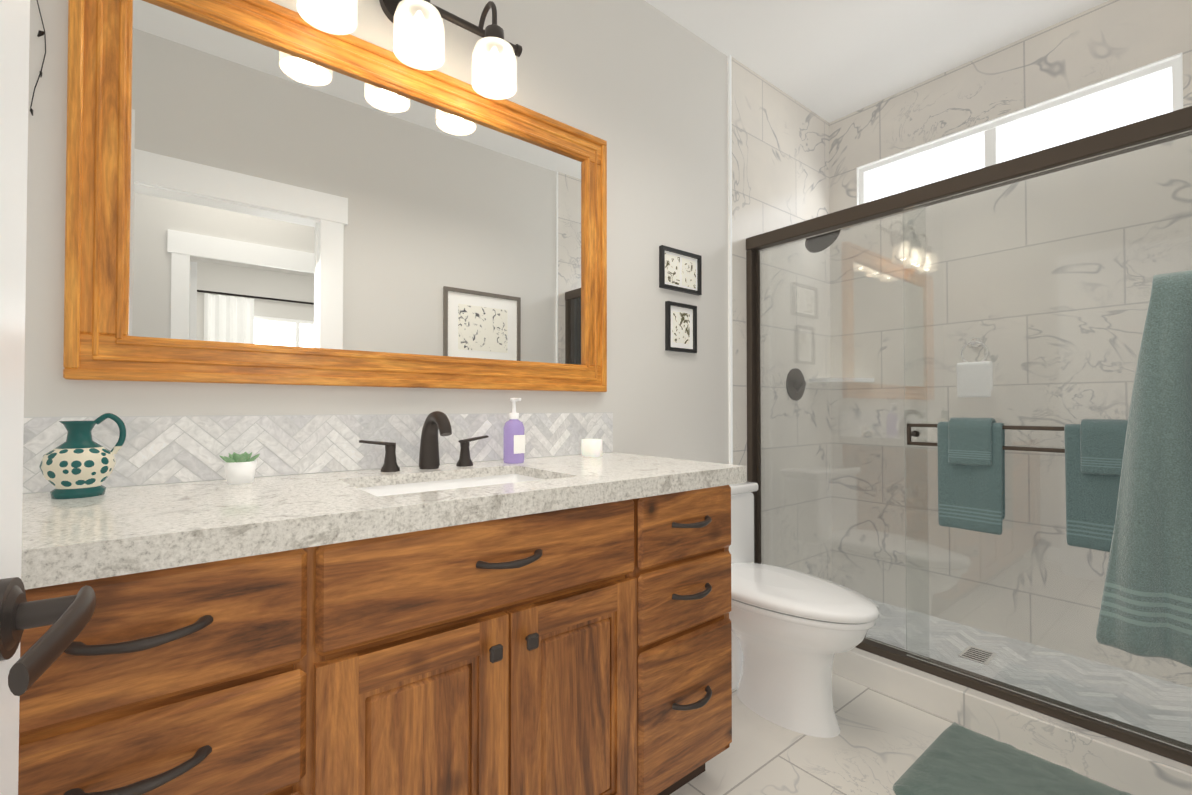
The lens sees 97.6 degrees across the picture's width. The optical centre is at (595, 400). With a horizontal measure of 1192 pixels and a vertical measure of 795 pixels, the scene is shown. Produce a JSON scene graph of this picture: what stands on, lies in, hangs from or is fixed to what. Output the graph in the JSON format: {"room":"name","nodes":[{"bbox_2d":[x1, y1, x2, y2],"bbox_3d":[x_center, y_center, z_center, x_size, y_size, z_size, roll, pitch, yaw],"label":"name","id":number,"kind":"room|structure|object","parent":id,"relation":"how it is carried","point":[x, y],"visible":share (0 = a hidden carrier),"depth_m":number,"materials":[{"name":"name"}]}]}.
{"room":"bathroom","nodes":[
{"label":"bathroom","id":0,"kind":"room"},
{"bbox_2d":[24,0,728,463],"bbox_3d":[-0.019,-0.260,1.978,3.620,2.710,0.100,1,-1,-39],"label":"wall","id":1,"kind":"structure","parent":0,"point":[640,86],"depth_m":1.98,"materials":[{"name":"grey paint"}]},
{"bbox_2d":[30,0,45,115],"bbox_3d":[-1.107,-0.950,1.040,0.024,0.776,0.009,1,-1,-39],"label":"garland","id":2,"kind":"object","parent":1,"relation":"hanging from","point":[41,33],"visible":1,"depth_m":1.04,"materials":[{"name":"black"}]},
{"bbox_2d":[63,0,606,391],"bbox_3d":[-0.519,-0.500,1.494,1.407,0.928,0.036,1,-1,-39],"label":"mirror","id":3,"kind":"object","parent":1,"relation":"attached to","point":[263,192],"visible":0.94,"depth_m":1.33,"materials":[{"name":"brown wood"}]},
{"bbox_2d":[296,0,521,99],"bbox_3d":[-0.492,-1.051,1.411,0.720,0.277,0.210,1,-1,-39],"label":"sconce","id":4,"kind":"object","parent":1,"relation":"attached to","point":[406,18],"visible":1,"depth_m":1.43,"materials":[{"name":"white glass"}]},
{"bbox_2d":[659,245,701,295],"bbox_3d":[0.360,-0.547,2.210,0.245,0.171,0.018,1,-1,-39],"label":"picture frame","id":5,"kind":"object","parent":1,"relation":"attached to","point":[680,270],"visible":0.96,"depth_m":2.21,"materials":[{"name":"black wood"}]},
{"bbox_2d":[665,301,696,352],"bbox_3d":[0.362,-0.307,2.208,0.179,0.203,0.018,1,-1,-39],"label":"picture frame","id":6,"kind":"object","parent":1,"relation":"attached to","point":[680,327],"visible":0.93,"depth_m":2.21,"materials":[{"name":"black wood"}]},
{"bbox_2d":[727,55,831,580],"bbox_3d":[0.985,-0.250,2.709,0.938,2.710,0.014,1,-1,-39],"label":"wall tile","id":7,"kind":"structure","parent":1,"relation":"attached to","point":[778,158],"depth_m":2.68,"materials":[{"name":"white tile"}]},
{"bbox_2d":[786,368,805,400],"bbox_3d":[1.070,-0.085,2.724,0.173,0.170,0.068,1,-1,-39],"label":"shower valve","id":8,"kind":"object","parent":7,"relation":"attached to","point":[793,378],"depth_m":2.72,"materials":[{"name":"brown metal"}]},
{"bbox_2d":[805,230,839,252],"bbox_3d":[1.117,-0.844,2.664,0.184,0.163,0.237,1,-1,-39],"label":"shower head","id":9,"kind":"object","parent":7,"relation":"attached to","point":[821,242],"depth_m":2.64},
{"bbox_2d":[645,0,1108,122],"bbox_3d":[1.598,-1.687,-0.359,6.200,0.080,5.800,1,-1,-39],"label":"ceiling","id":10,"kind":"structure","parent":0,"point":[829,61],"depth_m":2.30,"materials":[{"name":"white paint"}]},
{"bbox_2d":[670,673,1123,794],"bbox_3d":[0.490,1.116,1.323,3.620,0.060,1.730,1,-1,-39],"label":"floor","id":11,"kind":"structure","parent":0,"point":[880,743],"depth_m":1.61,"materials":[{"name":"tile"}]},
{"bbox_2d":[18,471,745,794],"bbox_3d":[-0.427,0.646,1.168,1.746,0.875,0.632,1,-1,-39],"label":"bathroom vanity","id":12,"kind":"object","parent":11,"relation":"on","point":[436,603],"depth_m":0.90,"materials":[{"name":"brown wood"}]},
{"bbox_2d":[23,413,612,492],"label":"backsplash","id":13,"kind":"structure","parent":12,"relation":"attached to","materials":[{"name":"white tile"}]},
{"bbox_2d":[22,451,745,558],"bbox_3d":[-0.444,0.207,1.182,1.764,0.047,0.599,1,-1,-39],"label":"countertop","id":14,"kind":"structure","parent":12,"relation":"on","point":[127,514],"depth_m":0.96,"materials":[{"name":"white stone"}]},
{"bbox_2d":[39,413,125,498],"bbox_3d":[-0.976,0.103,0.995,0.118,0.157,0.104,1,-1,-39],"label":"pitcher vase","id":15,"kind":"object","parent":14,"relation":"on","point":[79,463],"visible":1,"depth_m":0.97,"materials":[{"name":"white ceramic"}]},
{"bbox_2d":[219,452,259,483],"bbox_3d":[-0.791,0.150,1.160,0.076,0.068,0.074,1,-1,-39],"label":"succulent pot","id":16,"kind":"object","parent":14,"relation":"on","point":[239,468],"visible":1,"depth_m":1.14,"materials":[{"name":"white ceramic"}]},
{"bbox_2d":[354,411,493,470],"bbox_3d":[-0.430,0.108,1.406,0.363,0.158,0.153,1,-1,-39],"label":"faucet","id":17,"kind":"object","parent":14,"relation":"on","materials":[{"name":"brown metal"}]},
{"bbox_2d":[503,398,524,463],"bbox_3d":[-0.249,0.091,1.588,0.064,0.197,0.068,1,-1,-39],"label":"soap bottle","id":18,"kind":"object","parent":14,"relation":"on","point":[513,440],"visible":1,"depth_m":1.56,"materials":[{"name":"purple plastic"}]},
{"bbox_2d":[581,439,601,456],"bbox_3d":[-0.014,0.163,1.790,0.072,0.058,0.072,1,-1,-39],"label":"candle jar","id":19,"kind":"object","parent":14,"relation":"on","point":[591,447],"visible":1,"depth_m":1.76,"materials":[{"name":"white wax"}]},
{"bbox_2d":[729,481,878,737],"bbox_3d":[0.626,0.714,1.911,0.450,0.760,0.770,1,-1,-39],"label":"toilet","id":20,"kind":"object","parent":11,"relation":"on","point":[793,632],"visible":0.75,"depth_m":1.75,"materials":[{"name":"white ceramic"}]},
{"bbox_2d":[832,647,1191,794],"bbox_3d":[1.204,1.037,1.905,0.160,0.115,1.491,1,-1,-39],"label":"curb","id":21,"kind":"object","parent":11,"relation":"on","point":[1124,767],"visible":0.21,"depth_m":1.62,"materials":[{"name":"tile"}]},
{"bbox_2d":[746,106,1191,766],"bbox_3d":[1.192,0.099,1.908,0.100,1.760,1.487,1,-1,-39],"label":"shower door","id":22,"kind":"structure","parent":21,"relation":"on","point":[1156,130],"depth_m":1.81,"materials":[{"name":"clear glass"}]},
{"bbox_2d":[937,417,1004,534],"bbox_3d":[1.258,0.246,1.753,0.067,0.376,0.184,1,-1,-39],"label":"hanging towel","id":23,"kind":"object","parent":22,"relation":"hanging from","point":[971,474],"visible":1,"depth_m":1.73,"materials":[{"name":"fabric"}]},
{"bbox_2d":[1064,419,1127,551],"bbox_3d":[1.467,0.242,1.493,0.069,0.376,0.184,1,-1,-39],"label":"hanging towel","id":24,"kind":"object","parent":22,"relation":"hanging from","point":[1094,450],"visible":0.69,"depth_m":1.50,"materials":[{"name":"fabric"}]},
{"bbox_2d":[893,722,1131,794],"bbox_3d":[1.192,1.075,1.367,0.500,0.022,0.610,1,-1,-39],"label":"bath rug","id":25,"kind":"object","parent":11,"relation":"on","point":[954,758],"visible":0.98,"depth_m":1.49,"materials":[{"name":"teal fabric"}]},
{"bbox_2d":[866,598,1191,744],"bbox_3d":[1.539,1.077,2.172,0.698,0.042,1.491,1,-1,-39],"label":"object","id":26,"kind":"structure","parent":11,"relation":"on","point":[1071,674],"depth_m":2.03,"materials":[{"name":"grey tile"}]},
{"bbox_3d":[1.860,-0.253,2.447,0.100,2.710,1.515,1,-1,-39],"label":"wall","id":27,"kind":"structure","parent":0,"visible":0},
{"bbox_2d":[809,378,873,383],"bbox_3d":[1.327,-0.108,2.820,0.240,0.020,0.240,1,-1,-39],"label":"corner shelf","id":28,"kind":"object","parent":27,"relation":"attached to","point":[858,380],"depth_m":2.77,"materials":[{"name":"white ceramic"}]},
{"bbox_2d":[829,0,1191,687],"bbox_3d":[1.816,-0.254,2.412,0.012,2.710,1.491,1,-1,-39],"label":"wall tile","id":29,"kind":"structure","parent":27,"relation":"attached to","point":[1104,41],"depth_m":2.35,"materials":[{"name":"white tile"}]},
{"bbox_2d":[960,337,987,361],"bbox_3d":[1.768,-0.230,2.432,0.038,0.128,0.109,1,-1,-39],"label":"ring","id":30,"kind":"object","parent":29,"relation":"attached to","point":[974,342],"depth_m":2.43,"materials":[{"name":"silver metal"}]},
{"bbox_2d":[957,361,992,397],"bbox_3d":[1.756,-0.096,2.421,0.036,0.165,0.134,1,-1,-39],"label":"cloth","id":31,"kind":"object","parent":30,"relation":"hanging from","point":[984,384],"depth_m":2.40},
{"bbox_2d":[856,53,1183,204],"bbox_3d":[1.848,-1.141,2.441,0.082,0.307,1.202,1,-1,-39],"label":"shower window","id":32,"kind":"structure","parent":27,"relation":"attached to","point":[1151,90],"depth_m":2.33,"materials":[{"name":"white glass"}]},
{"bbox_3d":[1.034,-0.277,0.743,3.520,2.710,0.115,1,-1,-39],"label":"wall","id":33,"kind":"structure","parent":0,"visible":0},
{"bbox_3d":[1.185,-0.218,1.018,0.056,0.056,0.128,1,-1,-39],"label":"rail","id":34,"kind":"object","parent":33,"relation":"attached to","visible":0},
{"bbox_2d":[1096,270,1191,666],"bbox_3d":[1.149,0.130,1.057,0.105,0.773,0.198,1,-1,-39],"label":"hanging towel","id":35,"kind":"object","parent":34,"relation":"hanging from","point":[1146,607],"visible":1,"depth_m":1.04,"materials":[{"name":"teal fabric"}]},
{"bbox_3d":[0.179,-0.021,0.055,1.040,2.179,0.159,1,-1,-39],"label":"door frame","id":36,"kind":"structure","parent":0,"visible":0},
{"bbox_2d":[0,0,95,794],"bbox_3d":[-0.340,0.050,0.197,0.165,2.018,0.763,1,-1,-39],"label":"bathroom door","id":37,"kind":"structure","parent":36,"relation":"attached to","point":[67,618],"depth_m":0.47,"materials":[{"name":"white paint"}]}
]}

